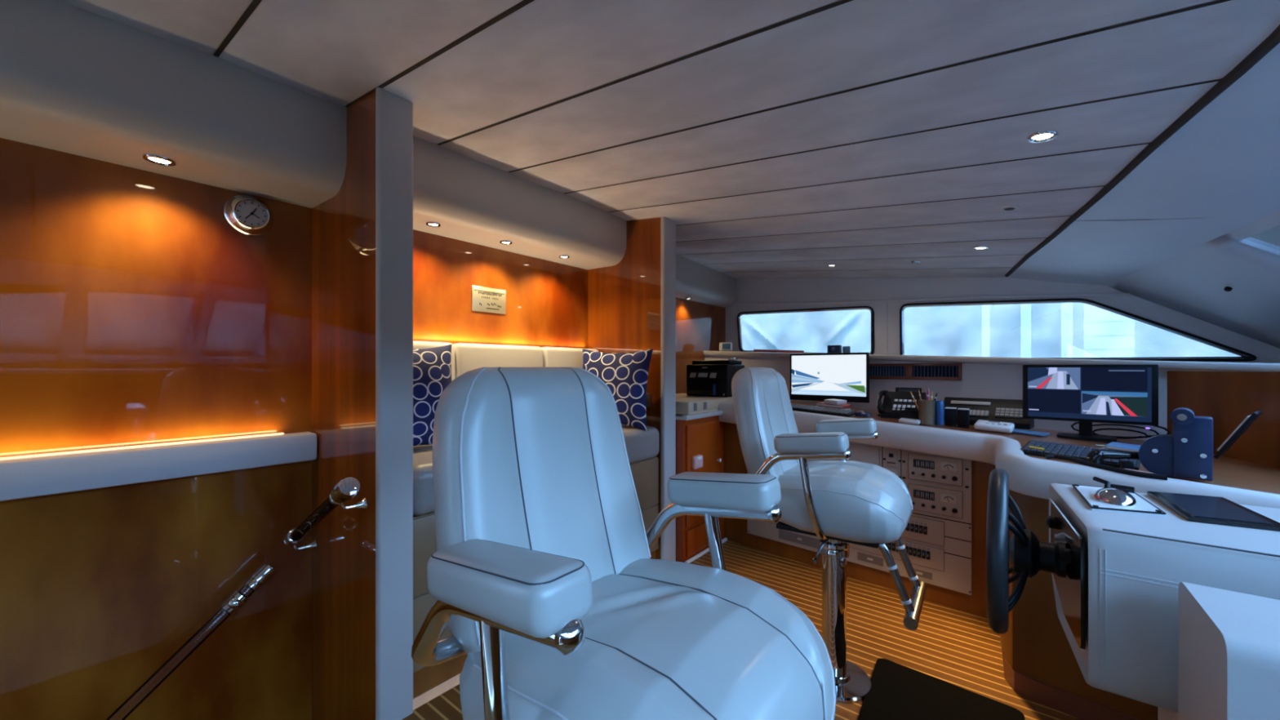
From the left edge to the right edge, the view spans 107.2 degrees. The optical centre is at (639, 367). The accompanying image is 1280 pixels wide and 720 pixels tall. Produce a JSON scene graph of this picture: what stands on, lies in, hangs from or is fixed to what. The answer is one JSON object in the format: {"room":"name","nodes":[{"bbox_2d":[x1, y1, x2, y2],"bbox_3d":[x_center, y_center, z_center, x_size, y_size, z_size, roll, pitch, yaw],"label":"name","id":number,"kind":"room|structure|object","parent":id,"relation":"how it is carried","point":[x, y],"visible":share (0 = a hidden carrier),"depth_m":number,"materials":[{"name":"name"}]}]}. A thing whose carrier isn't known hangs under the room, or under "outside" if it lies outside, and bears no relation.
{"room":"control cabin","nodes":[
{"label":"control cabin","id":0,"kind":"room"},
{"bbox_2d":[311,87,376,719],"bbox_3d":[-1.134,0.500,1.885,0.640,3.050,0.110,0,0,38],"label":"wood column","id":1,"kind":"structure","parent":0,"point":[344,224],"depth_m":1.80,"materials":[{"name":"brown wood"}]},
{"bbox_2d":[283,477,367,550],"bbox_3d":[-1.169,0.557,1.744,0.614,0.393,0.106,0,0,38],"label":"handrail","id":2,"kind":"object","parent":1,"relation":"attached to","point":[347,488],"visible":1,"depth_m":1.70,"materials":[{"name":"silver metal"}]},
{"bbox_2d":[375,86,413,719],"bbox_3d":[-0.871,0.141,1.677,0.035,2.219,0.122,0,0,38],"label":"pillar","id":3,"kind":"structure","parent":1,"relation":"attached to","point":[393,113],"depth_m":1.66,"materials":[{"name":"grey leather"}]},
{"bbox_2d":[0,137,725,719],"bbox_3d":[-0.965,0.400,2.679,0.080,3.300,6.200,0,0,38],"label":"wall","id":4,"kind":"structure","parent":0,"point":[133,312],"depth_m":1.70,"materials":[{"name":"brown wood"}]},
{"bbox_2d":[0,432,284,460],"bbox_3d":[-2.181,0.269,1.040,0.022,0.006,2.300,0,0,38],"label":"light strip","id":5,"kind":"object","parent":4,"relation":"attached to","point":[276,433],"depth_m":1.60,"materials":[{"name":"white plastic"}]},
{"bbox_2d":[0,431,317,501],"bbox_3d":[-2.165,0.330,1.027,0.090,0.115,2.510,0,0,38],"label":"trim","id":6,"kind":"structure","parent":4,"relation":"attached to","point":[40,476],"depth_m":1.59,"materials":[{"name":"white leather"}]},
{"bbox_2d":[142,153,176,166],"bbox_3d":[-1.578,-0.682,1.551,0.080,0.008,0.080,0,0,38],"label":"recessed light","id":7,"kind":"object","parent":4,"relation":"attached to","point":[157,159],"visible":1,"depth_m":1.55,"materials":[{"name":"white glass"}]},
{"bbox_2d":[0,0,346,208],"bbox_3d":[-2.052,-0.865,0.936,0.380,0.360,2.518,0,0,38],"label":"ceiling soffit","id":8,"kind":"structure","parent":4,"relation":"attached to","point":[74,80],"depth_m":1.44,"materials":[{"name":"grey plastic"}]},
{"bbox_2d":[106,563,276,719],"bbox_3d":[-1.754,1.182,1.524,0.101,0.827,0.937,0,0,38],"label":"handrail","id":9,"kind":"object","parent":4,"relation":"attached to","point":[234,602],"visible":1,"depth_m":1.75,"materials":[{"name":"silver metal"}]},
{"bbox_2d":[223,195,274,235],"bbox_3d":[-1.534,-0.605,1.860,0.046,0.156,0.156,0,0,38],"label":"clock","id":10,"kind":"object","parent":4,"relation":"attached to","point":[248,215],"visible":1,"depth_m":1.85,"materials":[{"name":"silver metal"}]},
{"bbox_2d":[425,221,440,226],"bbox_3d":[-0.997,-0.692,2.276,0.068,0.008,0.068,0,0,38],"label":"recessed light","id":11,"kind":"object","parent":4,"relation":"attached to","point":[429,223],"visible":1,"depth_m":2.27,"materials":[{"name":"silver metal"}]},
{"bbox_2d":[471,284,506,314],"bbox_3d":[-0.870,-0.392,2.727,0.007,0.142,0.222,0,0,38],"label":"plaque","id":12,"kind":"object","parent":4,"relation":"attached to","point":[487,300],"visible":1,"depth_m":2.72,"materials":[{"name":"gold metal"}]},
{"bbox_2d":[499,240,512,244],"bbox_3d":[-0.739,-0.692,2.602,0.068,0.008,0.068,0,0,38],"label":"recessed light","id":13,"kind":"object","parent":4,"relation":"attached to","point":[502,242],"visible":1,"depth_m":2.60,"materials":[{"name":"silver metal"}]},
{"bbox_2d":[413,136,626,269],"bbox_3d":[-0.720,-0.870,2.633,0.360,0.350,1.577,0,0,38],"label":"ceiling soffit","id":14,"kind":"structure","parent":4,"relation":"attached to","point":[473,201],"depth_m":2.46,"materials":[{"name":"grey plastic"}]},
{"bbox_2d":[413,341,658,698],"bbox_3d":[-0.607,0.557,2.544,0.668,1.376,1.570,0,0,38],"label":"settee","id":15,"kind":"object","parent":4,"relation":"attached to","point":[642,446],"visible":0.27,"depth_m":2.44,"materials":[{"name":"white leather"}]},
{"bbox_2d":[413,444,434,515],"bbox_3d":[-0.845,0.462,2.234,0.655,0.195,0.784,0,0,38],"label":"seat cushion","id":16,"kind":"object","parent":15,"relation":"on","point":[423,475],"depth_m":1.77,"materials":[{"name":"grey leather"}]},
{"bbox_2d":[413,344,451,445],"bbox_3d":[-1.026,0.130,2.134,0.405,0.494,0.186,0,0,-43],"label":"throw pillow","id":17,"kind":"object","parent":15,"relation":"on","point":[432,366],"visible":0.39,"depth_m":2.12,"materials":[{"name":"blue fabric"}]},
{"bbox_2d":[413,341,455,381],"bbox_3d":[-1.130,0.120,2.269,0.143,0.502,0.485,0,0,38],"label":"cushion","id":18,"kind":"object","parent":15,"relation":"on","point":[416,344],"depth_m":2.37,"materials":[{"name":"blue fabric"}]},
{"bbox_2d":[452,342,543,377],"bbox_3d":[-0.798,0.120,2.687,0.143,0.502,0.577,0,0,38],"label":"cushion","id":19,"kind":"object","parent":15,"relation":"on","point":[467,357],"depth_m":2.60,"materials":[{"name":"beige leather"}]},
{"bbox_2d":[541,346,598,368],"bbox_3d":[-0.463,0.120,3.111,0.143,0.502,0.497,0,0,38],"label":"cushion","id":20,"kind":"object","parent":15,"relation":"on","point":[553,357],"depth_m":3.00,"materials":[{"name":"beige leather"}]},
{"bbox_2d":[582,348,653,431],"bbox_3d":[-0.166,0.125,2.938,0.503,0.504,0.174,0,0,28],"label":"throw pillow","id":21,"kind":"object","parent":15,"relation":"on","point":[625,375],"visible":0.63,"depth_m":2.84,"materials":[{"name":"blue fabric"}]},
{"bbox_2d":[621,424,658,463],"bbox_3d":[-0.358,0.462,2.849,0.655,0.195,0.776,0,0,38],"label":"seat cushion","id":22,"kind":"object","parent":15,"relation":"on","point":[642,446],"depth_m":2.81,"materials":[{"name":"grey leather"}]},
{"bbox_2d":[558,254,569,258],"bbox_3d":[-0.472,-0.692,2.939,0.068,0.008,0.068,0,0,38],"label":"recessed light","id":23,"kind":"object","parent":4,"relation":"attached to","point":[563,256],"visible":1,"depth_m":2.94,"materials":[{"name":"silver metal"}]},
{"bbox_2d":[675,253,736,307],"bbox_3d":[0.350,-0.827,4.160,0.140,0.395,1.905,0,0,38],"label":"trim","id":24,"kind":"structure","parent":4,"relation":"attached to","point":[698,282],"depth_m":4.37,"materials":[{"name":"grey paint"}]},
{"bbox_2d":[587,217,660,559],"bbox_3d":[-0.083,0.500,3.211,0.640,3.050,0.120,0,0,38],"label":"wall","id":25,"kind":"structure","parent":0,"point":[624,298],"depth_m":3.09,"materials":[{"name":"brown wood"}]},
{"bbox_2d":[645,393,650,406],"bbox_3d":[0.028,0.205,3.033,0.090,0.085,0.025,0,0,38],"label":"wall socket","id":26,"kind":"object","parent":25,"relation":"attached to","point":[648,395],"visible":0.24,"depth_m":3.01,"materials":[{"name":"brown plastic"}]},
{"bbox_2d":[660,216,675,561],"bbox_3d":[0.180,0.148,3.003,0.035,2.204,0.132,0,0,38],"label":"trim","id":27,"kind":"structure","parent":25,"relation":"attached to","point":[668,226],"depth_m":2.96,"materials":[{"name":"grey plastic"}]},
{"bbox_2d":[684,537,727,563],"bbox_3d":[0.457,1.238,3.204,0.024,0.024,0.530,0,0,38],"label":"baseboard","id":28,"kind":"structure","parent":25,"relation":"attached to","point":[705,551],"depth_m":3.12,"materials":[{"name":"white plastic"}]},
{"bbox_2d":[58,0,1279,279],"bbox_3d":[0.040,-0.911,1.627,2.940,0.468,6.400,0,0,38],"label":"ceiling","id":29,"kind":"structure","parent":0,"point":[868,139],"depth_m":1.47,"materials":[{"name":"fabric"}]},
{"bbox_2d":[911,260,921,263],"bbox_3d":[1.962,-0.752,3.355,0.068,0.015,0.068,0,0,18],"label":"recessed light","id":30,"kind":"object","parent":29,"relation":"in","point":[914,261],"visible":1,"depth_m":3.35,"materials":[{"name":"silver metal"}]},
{"bbox_2d":[973,245,988,249],"bbox_3d":[2.053,-0.723,2.844,0.080,0.016,0.080,0,0,18],"label":"recessed light","id":31,"kind":"object","parent":29,"relation":"in","point":[978,247],"visible":1,"depth_m":2.84,"materials":[{"name":"white glass"}]},
{"bbox_2d":[1000,204,1019,211],"bbox_3d":[1.709,-0.739,2.182,0.072,0.016,0.072,0,0,29],"label":"ceiling detector","id":32,"kind":"object","parent":29,"relation":"attached to","point":[1008,206],"visible":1,"depth_m":2.17,"materials":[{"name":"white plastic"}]},
{"bbox_2d":[1026,130,1058,142],"bbox_3d":[1.322,-0.760,1.550,0.080,0.016,0.080,0,0,18],"label":"recessed light","id":33,"kind":"object","parent":29,"relation":"in","point":[1045,135],"visible":1,"depth_m":1.55,"materials":[{"name":"white glass"}]},
{"bbox_2d":[401,540,1080,719],"bbox_3d":[1.049,1.280,1.082,3.740,0.060,6.200,0,0,38],"label":"floor","id":34,"kind":"structure","parent":0,"point":[955,646],"depth_m":2.20,"materials":[{"name":"brown wood"}]},
{"bbox_2d":[411,367,835,719],"bbox_3d":[-0.013,0.624,0.818,0.682,1.252,0.644,0,0,38],"label":"chair","id":35,"kind":"object","parent":34,"relation":"on","point":[541,571],"visible":1,"depth_m":0.78,"materials":[{"name":"grey leather"}]},
{"bbox_2d":[675,409,724,562],"bbox_3d":[0.340,0.776,3.645,0.765,0.948,1.075,0,0,38],"label":"base cabinet","id":36,"kind":"object","parent":34,"relation":"on","point":[703,433],"visible":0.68,"depth_m":3.11,"materials":[{"name":"red wood"}]},
{"bbox_2d":[691,454,702,469],"bbox_3d":[0.377,0.615,3.089,0.040,0.085,0.100,0,0,38],"label":"pouch","id":37,"kind":"object","parent":36,"relation":"hanging from","point":[696,460],"visible":1,"depth_m":3.06,"materials":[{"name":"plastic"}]},
{"bbox_2d":[675,393,733,414],"bbox_3d":[0.345,0.265,3.631,0.640,0.086,0.900,0,0,38],"label":"tray","id":38,"kind":"object","parent":36,"relation":"on","point":[685,404],"visible":0.49,"depth_m":3.26,"materials":[{"name":"beige plastic"}]},
{"bbox_2d":[685,360,744,397],"bbox_3d":[0.597,0.081,3.780,0.370,0.282,0.333,0,0,38],"label":"printer","id":39,"kind":"object","parent":38,"relation":"on","point":[707,378],"visible":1,"depth_m":3.66,"materials":[{"name":"black plastic"}]},
{"bbox_2d":[731,367,926,702],"bbox_3d":[0.746,0.624,1.909,0.682,1.252,0.644,0,0,35],"label":"chair","id":40,"kind":"object","parent":34,"relation":"on","point":[842,502],"visible":0.95,"depth_m":1.81,"materials":[{"name":"grey leather"}]},
{"bbox_2d":[857,657,1025,719],"bbox_3d":[1.004,1.243,1.609,0.485,0.014,0.670,0,0,38],"label":"floor mat","id":41,"kind":"object","parent":34,"relation":"on","point":[897,691],"visible":1,"depth_m":1.75,"materials":[{"name":"black rubber"}]},
{"bbox_2d":[718,400,1279,719],"bbox_3d":[1.647,0.750,2.492,1.379,1.000,3.075,0,0,-42],"label":"desk","id":42,"kind":"object","parent":34,"relation":"on","point":[1040,664],"visible":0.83,"depth_m":1.81,"materials":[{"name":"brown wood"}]},
{"bbox_2d":[791,404,856,417],"bbox_3d":[1.189,0.280,3.141,0.440,0.055,0.140,0,0,44],"label":"keyboard","id":43,"kind":"object","parent":42,"relation":"on","point":[797,407],"visible":0.96,"depth_m":3.09,"materials":[{"name":"black plastic"}]},
{"bbox_2d":[790,352,869,406],"bbox_3d":[1.377,0.107,3.451,0.555,0.430,0.160,0,0,38],"label":"monitor","id":44,"kind":"object","parent":42,"relation":"on","point":[833,375],"visible":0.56,"depth_m":3.41,"materials":[{"name":"black plastic"}]},
{"bbox_2d":[814,405,850,410],"bbox_3d":[1.329,0.281,3.263,0.201,0.034,0.124,0,0,44],"label":"notebook","id":45,"kind":"object","parent":42,"relation":"on","point":[815,406],"visible":0.23,"depth_m":3.22,"materials":[{"name":"paper"}]},
{"bbox_2d":[816,401,851,408],"bbox_3d":[1.337,0.257,3.257,0.124,0.031,0.191,0,0,-42],"label":"notebook","id":46,"kind":"object","parent":45,"relation":"on","point":[820,404],"visible":0.87,"depth_m":3.21,"materials":[{"name":"red paper"}]},
{"bbox_2d":[823,399,846,404],"bbox_3d":[1.345,0.232,3.251,0.124,0.031,0.101,0,0,-38],"label":"box","id":47,"kind":"object","parent":46,"relation":"on","point":[837,402],"visible":1,"depth_m":3.22,"materials":[{"name":"white plastic"}]},
{"bbox_2d":[747,441,972,595],"bbox_3d":[1.211,0.792,2.837,1.295,0.715,0.036,0,0,44],"label":"panel","id":48,"kind":"object","parent":42,"relation":"attached to","point":[936,538],"visible":0.58,"depth_m":2.52,"materials":[{"name":"beige"}]},
{"bbox_2d":[885,467,897,475],"bbox_3d":[1.410,0.608,2.646,0.060,0.085,0.013,0,0,44],"label":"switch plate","id":49,"kind":"object","parent":48,"relation":"attached to","point":[893,469],"depth_m":2.64,"materials":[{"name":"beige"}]},
{"bbox_2d":[885,450,897,466],"bbox_3d":[1.410,0.507,2.646,0.060,0.085,0.013,0,0,44],"label":"switch plate","id":50,"kind":"object","parent":48,"relation":"attached to","point":[891,455],"depth_m":2.64,"materials":[{"name":"beige plastic"}]},
{"bbox_2d":[854,410,871,416],"bbox_3d":[1.420,0.289,3.007,0.100,0.034,0.062,0,0,38],"label":"mouse","id":51,"kind":"object","parent":42,"relation":"on","point":[861,413],"visible":1,"depth_m":2.99,"materials":[{"name":"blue plastic"}]},
{"bbox_2d":[876,387,926,418],"bbox_3d":[1.667,0.222,3.022,0.262,0.188,0.232,0,0,38],"label":"desk phone","id":52,"kind":"object","parent":42,"relation":"on","point":[894,402],"visible":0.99,"depth_m":3.02,"materials":[{"name":"black plastic"}]},
{"bbox_2d":[898,409,918,419],"bbox_3d":[1.612,0.287,2.815,0.116,0.068,0.035,0,0,38],"label":"phone stand","id":53,"kind":"object","parent":42,"relation":"on","point":[908,414],"visible":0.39,"depth_m":2.81,"materials":[{"name":"black plastic"}]},
{"bbox_2d":[898,417,920,424],"bbox_3d":[1.566,0.309,2.740,0.106,0.029,0.056,0,0,43],"label":"calculator","id":54,"kind":"object","parent":42,"relation":"on","point":[913,421],"visible":1,"depth_m":2.72,"materials":[{"name":"white plastic"}]},
{"bbox_2d":[918,400,935,425],"bbox_3d":[1.653,0.255,2.722,0.085,0.139,0.085,0,0,38],"label":"pen cup","id":55,"kind":"object","parent":42,"relation":"on","point":[926,408],"visible":0.95,"depth_m":2.69,"materials":[{"name":"brown metal"}]},
{"bbox_2d":[910,391,918,408],"bbox_3d":[1.612,0.224,2.739,0.077,0.178,0.009,0,0,26],"label":"pencil","id":56,"kind":"object","parent":55,"relation":"in","point":[915,402],"visible":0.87,"depth_m":2.74,"materials":[{"name":"orange paint"}]},
{"bbox_2d":[926,390,928,400],"bbox_3d":[1.653,0.219,2.714,0.014,0.185,0.023,0,0,2],"label":"marker","id":57,"kind":"object","parent":55,"relation":"in","point":[927,392],"visible":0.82,"depth_m":2.71,"materials":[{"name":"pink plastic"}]},
{"bbox_2d":[934,400,943,425],"bbox_3d":[1.717,0.258,2.709,0.046,0.139,0.046,0,0,38],"label":"tumbler","id":58,"kind":"object","parent":42,"relation":"on","point":[939,411],"visible":0.95,"depth_m":2.69,"materials":[{"name":"blue plastic"}]},
{"bbox_2d":[944,407,956,426],"bbox_3d":[1.777,0.278,2.697,0.060,0.103,0.098,0,0,38],"label":"charger","id":59,"kind":"object","parent":42,"relation":"on","point":[950,413],"visible":1,"depth_m":2.70,"materials":[{"name":"black plastic"}]},
{"bbox_2d":[957,408,969,427],"bbox_3d":[1.824,0.281,2.660,0.060,0.103,0.098,0,0,38],"label":"charger","id":60,"kind":"object","parent":42,"relation":"on","point":[963,414],"visible":1,"depth_m":2.66,"materials":[{"name":"black plastic"}]},
{"bbox_2d":[943,396,1034,429],"bbox_3d":[2.050,0.261,2.802,0.160,0.155,0.430,0,0,-44],"label":"console","id":61,"kind":"object","parent":42,"relation":"on","point":[1008,411],"visible":0.76,"depth_m":2.75,"materials":[{"name":"black plastic"}]},
{"bbox_2d":[973,419,1014,433],"bbox_3d":[1.915,0.315,2.553,0.166,0.054,0.110,0,0,44],"label":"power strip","id":62,"kind":"object","parent":42,"relation":"on","point":[988,425],"visible":1,"depth_m":2.52,"materials":[{"name":"white plastic"}]},
{"bbox_2d":[1011,428,1049,435],"bbox_3d":[2.054,0.341,2.519,0.120,0.017,0.180,0,0,-34],"label":"folder","id":63,"kind":"object","parent":42,"relation":"on","point":[1015,430],"visible":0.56,"depth_m":2.48,"materials":[{"name":"blue plastic"}]},
{"bbox_2d":[1020,440,1140,470],"bbox_3d":[1.747,0.341,1.882,0.220,0.056,0.341,0,0,-42],"label":"keyboard","id":64,"kind":"object","parent":42,"relation":"on","point":[1080,452],"visible":0.56,"depth_m":1.90,"materials":[{"name":"black plastic"}]},
{"bbox_2d":[1029,445,1044,450],"bbox_3d":[1.600,0.323,1.903,0.009,0.011,0.054,0,0,-18],"label":"pencil","id":65,"kind":"object","parent":64,"relation":"on","point":[1030,446],"visible":1,"depth_m":1.90,"materials":[{"name":"orange paint"}]},
{"bbox_2d":[1022,364,1158,441],"bbox_3d":[2.281,0.186,2.416,0.500,0.407,0.160,0,0,42],"label":"monitor","id":66,"kind":"object","parent":42,"relation":"on","point":[1111,393],"visible":0.88,"depth_m":2.38,"materials":[{"name":"black plastic"}]},
{"bbox_2d":[1094,444,1105,447],"bbox_3d":[2.112,0.355,2.141,0.073,0.012,0.009,0,0,22],"label":"pencil","id":67,"kind":"object","parent":42,"relation":"on","point":[1101,446],"visible":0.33,"depth_m":2.15,"materials":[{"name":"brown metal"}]},
{"bbox_2d":[1044,448,1167,479],"bbox_3d":[1.615,0.323,1.657,0.289,0.068,0.201,0,0,38],"label":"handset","id":68,"kind":"object","parent":42,"relation":"on","point":[1095,457],"visible":0.96,"depth_m":1.65,"materials":[{"name":"black plastic"}]},
{"bbox_2d":[1071,422,1170,439],"bbox_3d":[2.461,0.316,2.429,0.360,0.097,0.112,0,0,38],"label":"cable loop","id":69,"kind":"object","parent":42,"relation":"on","point":[1146,436],"visible":0.73,"depth_m":2.40,"materials":[{"name":"black plastic"}]},
{"bbox_2d":[1124,468,1152,473],"bbox_3d":[1.666,0.352,1.579,0.050,0.018,0.085,0,0,-38],"label":"switch box","id":70,"kind":"object","parent":42,"relation":"on","point":[1124,468],"visible":0.11,"depth_m":1.58,"materials":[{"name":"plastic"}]},
{"bbox_2d":[1138,407,1213,481],"bbox_3d":[1.790,0.249,1.581,0.109,0.231,0.164,0,0,-40],"label":"throttle control","id":71,"kind":"object","parent":42,"relation":"on","point":[1187,453],"visible":0.97,"depth_m":1.54,"materials":[{"name":"blue plastic"}]},
{"bbox_2d":[1213,410,1262,458],"bbox_3d":[2.250,0.250,1.776,0.160,0.180,0.102,0,0,-34],"label":"clipboard","id":72,"kind":"object","parent":42,"relation":"on","point":[1244,425],"visible":1,"depth_m":1.74,"materials":[{"name":"black plastic"}]},
{"bbox_3d":[2.119,0.359,1.981,0.282,0.025,0.242,0,0,38],"label":"notebook","id":73,"kind":"object","parent":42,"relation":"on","visible":0},
{"bbox_2d":[1104,441,1141,451],"bbox_3d":[2.119,0.343,1.982,0.172,0.024,0.220,0,0,-38],"label":"notebook","id":74,"kind":"object","parent":73,"relation":"on","point":[1114,446],"visible":0.44,"depth_m":2.00,"materials":[{"name":"blue paper"}]},
{"bbox_2d":[1045,476,1279,719],"bbox_3d":[1.383,0.766,1.127,0.633,0.968,0.875,0,0,38],"label":"control console","id":75,"kind":"object","parent":34,"relation":"on","point":[1127,553],"visible":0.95,"depth_m":0.93,"materials":[{"name":"white plastic"}]},
{"bbox_2d":[986,468,1066,634],"bbox_3d":[0.950,0.455,1.161,0.144,0.397,0.397,0,0,38],"label":"steering wheel","id":76,"kind":"object","parent":75,"relation":"attached to","point":[1027,555],"visible":1,"depth_m":1.10,"materials":[{"name":"black rubber"}]},
{"bbox_2d":[1045,515,1055,528],"bbox_3d":[1.092,0.410,1.255,0.018,0.032,0.032,0,0,38],"label":"switch","id":77,"kind":"object","parent":75,"relation":"attached to","point":[1050,521],"depth_m":1.25,"materials":[{"name":"black plastic"}]},
{"bbox_2d":[1060,547,1071,564],"bbox_3d":[0.977,0.430,1.082,0.018,0.032,0.032,0,0,38],"label":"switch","id":78,"kind":"object","parent":75,"relation":"attached to","point":[1065,553],"depth_m":1.07,"materials":[{"name":"black plastic"}]},
{"bbox_2d":[1177,581,1279,719],"bbox_3d":[1.006,0.813,0.664,0.288,0.872,0.250,0,0,38],"label":"box","id":79,"kind":"object","parent":34,"relation":"on","point":[1228,642],"visible":1,"depth_m":0.70,"materials":[{"name":"white plastic"}]},
{"bbox_2d":[704,355,1226,440],"bbox_3d":[1.858,0.455,3.311,0.030,1.190,3.653,0,0,-42],"label":"wall panel","id":80,"kind":"object","parent":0,"point":[979,380],"visible":0.1,"depth_m":2.98,"materials":[{"name":"white plastic"}]},
{"bbox_2d":[869,363,961,380],"bbox_3d":[1.871,0.024,3.264,0.018,0.112,0.600,0,0,-42],"label":"air vent","id":81,"kind":"object","parent":80,"relation":"attached to","point":[937,371],"visible":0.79,"depth_m":3.23,"materials":[{"name":"brown wood"}]},
{"bbox_2d":[869,365,905,376],"bbox_3d":[1.766,0.023,3.382,0.013,0.074,0.252,0,0,-42],"label":"grille","id":82,"kind":"object","parent":81,"relation":"attached to","point":[874,371],"depth_m":3.38,"materials":[{"name":"black plastic"}]},
{"bbox_2d":[912,365,958,377],"bbox_3d":[1.971,0.023,3.155,0.013,0.074,0.272,0,0,-42],"label":"grille","id":83,"kind":"object","parent":81,"relation":"attached to","point":[917,371],"depth_m":3.15,"materials":[{"name":"black plastic"}]},
{"bbox_2d":[725,276,1279,363],"bbox_3d":[2.564,-0.300,3.678,4.350,1.500,0.050,0,0,38],"label":"wall","id":84,"kind":"structure","parent":0,"point":[762,290],"depth_m":3.91,"materials":[{"name":"grey paint"}]},
{"bbox_2d":[737,306,874,354],"bbox_3d":[1.520,-0.333,4.481,1.296,0.480,0.048,0,0,38],"label":"window","id":85,"kind":"structure","parent":84,"relation":"in","point":[855,308],"depth_m":4.42,"materials":[{"name":"black plastic"}]},
{"bbox_2d":[741,309,871,352],"bbox_3d":[1.566,-0.340,4.568,1.500,0.620,0.056,0,0,38],"label":"window cover","id":86,"kind":"structure","parent":84,"relation":"in","point":[807,331],"depth_m":4.51,"materials":[{"name":"clear glass"}]},
{"bbox_2d":[732,292,1130,352],"bbox_3d":[2.091,-0.404,4.006,2.902,0.547,0.024,0,0,38],"label":"trim","id":87,"kind":"structure","parent":84,"relation":"attached to","point":[1118,294],"depth_m":3.73,"materials":[{"name":"white plastic"}]},
{"bbox_2d":[904,302,1239,357],"bbox_3d":[2.985,-0.305,3.421,2.070,0.610,0.020,0,0,38],"label":"window cover","id":88,"kind":"structure","parent":84,"relation":"in","point":[1055,330],"depth_m":3.47,"materials":[{"name":"clear glass"}]},
{"bbox_2d":[899,297,1257,361],"bbox_3d":[2.913,-0.287,3.377,1.871,0.493,0.048,0,0,38],"label":"window","id":89,"kind":"structure","parent":84,"relation":"in","point":[1244,356],"depth_m":3.13,"materials":[{"name":"black plastic"}]},
{"bbox_2d":[1005,42,1279,285],"bbox_3d":[1.203,-0.660,0.705,1.110,0.204,6.300,0,0,38],"label":"ceiling panel","id":90,"kind":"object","parent":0,"point":[1223,165],"depth_m":1.86,"materials":[{"name":"white paint"}]},
{"bbox_2d":[1004,24,1279,276],"bbox_3d":[0.957,-0.703,0.868,0.547,0.084,6.155,0,0,38],"label":"trim","id":91,"kind":"structure","parent":90,"relation":"attached to","point":[1273,40],"depth_m":1.38,"materials":[{"name":"grey"}]},
{"bbox_2d":[1075,217,1209,221],"bbox_3d":[2.342,-0.672,2.099,0.640,0.074,0.005,0,0,29],"label":"trim","id":92,"kind":"structure","parent":90,"relation":"attached to","point":[1208,217],"depth_m":2.16,"materials":[{"name":"grey"}]},
{"bbox_2d":[1106,210,1279,348],"bbox_3d":[1.753,-0.370,0.269,1.444,0.670,6.300,0,0,38],"label":"wall","id":93,"kind":"structure","parent":0,"point":[1192,282],"depth_m":2.55,"materials":[{"name":"white paint"}]},
{"bbox_2d":[702,351,1279,371],"bbox_3d":[1.970,-0.071,3.452,3.600,0.206,1.042,0,0,38],"label":"trim","id":94,"kind":"structure","parent":93,"relation":"attached to","point":[1175,365],"depth_m":2.71,"materials":[{"name":"grey plastic"}]},
{"bbox_2d":[719,342,732,351],"bbox_3d":[0.821,-0.202,4.527,0.120,0.086,0.074,0,0,18],"label":"clock","id":95,"kind":"object","parent":94,"relation":"on","point":[722,346],"visible":0.88,"depth_m":4.50,"materials":[{"name":"white plastic"}]},
{"bbox_2d":[753,349,804,352],"bbox_3d":[1.280,-0.158,4.374,0.033,0.048,0.551,0,0,-36],"label":"flag","id":96,"kind":"object","parent":94,"relation":"on","point":[754,350],"visible":0.92,"depth_m":4.37,"materials":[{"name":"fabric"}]},
{"bbox_2d":[827,345,841,353],"bbox_3d":[1.548,-0.148,3.756,0.095,0.066,0.079,0,0,38],"label":"box","id":97,"kind":"object","parent":94,"relation":"on","point":[831,348],"visible":0.79,"depth_m":3.73,"materials":[{"name":"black plastic"}]},
{"bbox_2d":[842,346,850,352],"bbox_3d":[1.618,-0.141,3.700,0.056,0.060,0.056,0,0,38],"label":"jar","id":98,"kind":"object","parent":94,"relation":"on","point":[845,348],"visible":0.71,"depth_m":3.68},
{"bbox_2d":[1167,370,1279,468],"bbox_3d":[2.534,0.207,1.973,0.032,0.385,0.806,0,0,17],"label":"wall panel","id":99,"kind":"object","parent":93,"relation":"attached to","point":[1228,397],"depth_m":2.00,"materials":[{"name":"brown wood"}]},
{"bbox_2d":[1223,286,1232,291],"bbox_3d":[3.119,-0.419,2.503,0.030,0.027,0.030,0,0,38],"label":"button","id":100,"kind":"object","parent":93,"relation":"attached to","point":[1226,288],"visible":1,"depth_m":2.50,"materials":[{"name":"black plastic"}]},
{"bbox_2d":[1244,225,1279,250],"bbox_3d":[2.962,-0.360,1.761,0.810,0.509,0.400,0,0,38],"label":"window","id":101,"kind":"structure","parent":93,"relation":"in","point":[1270,237],"depth_m":2.09,"materials":[{"name":"clear glass"}]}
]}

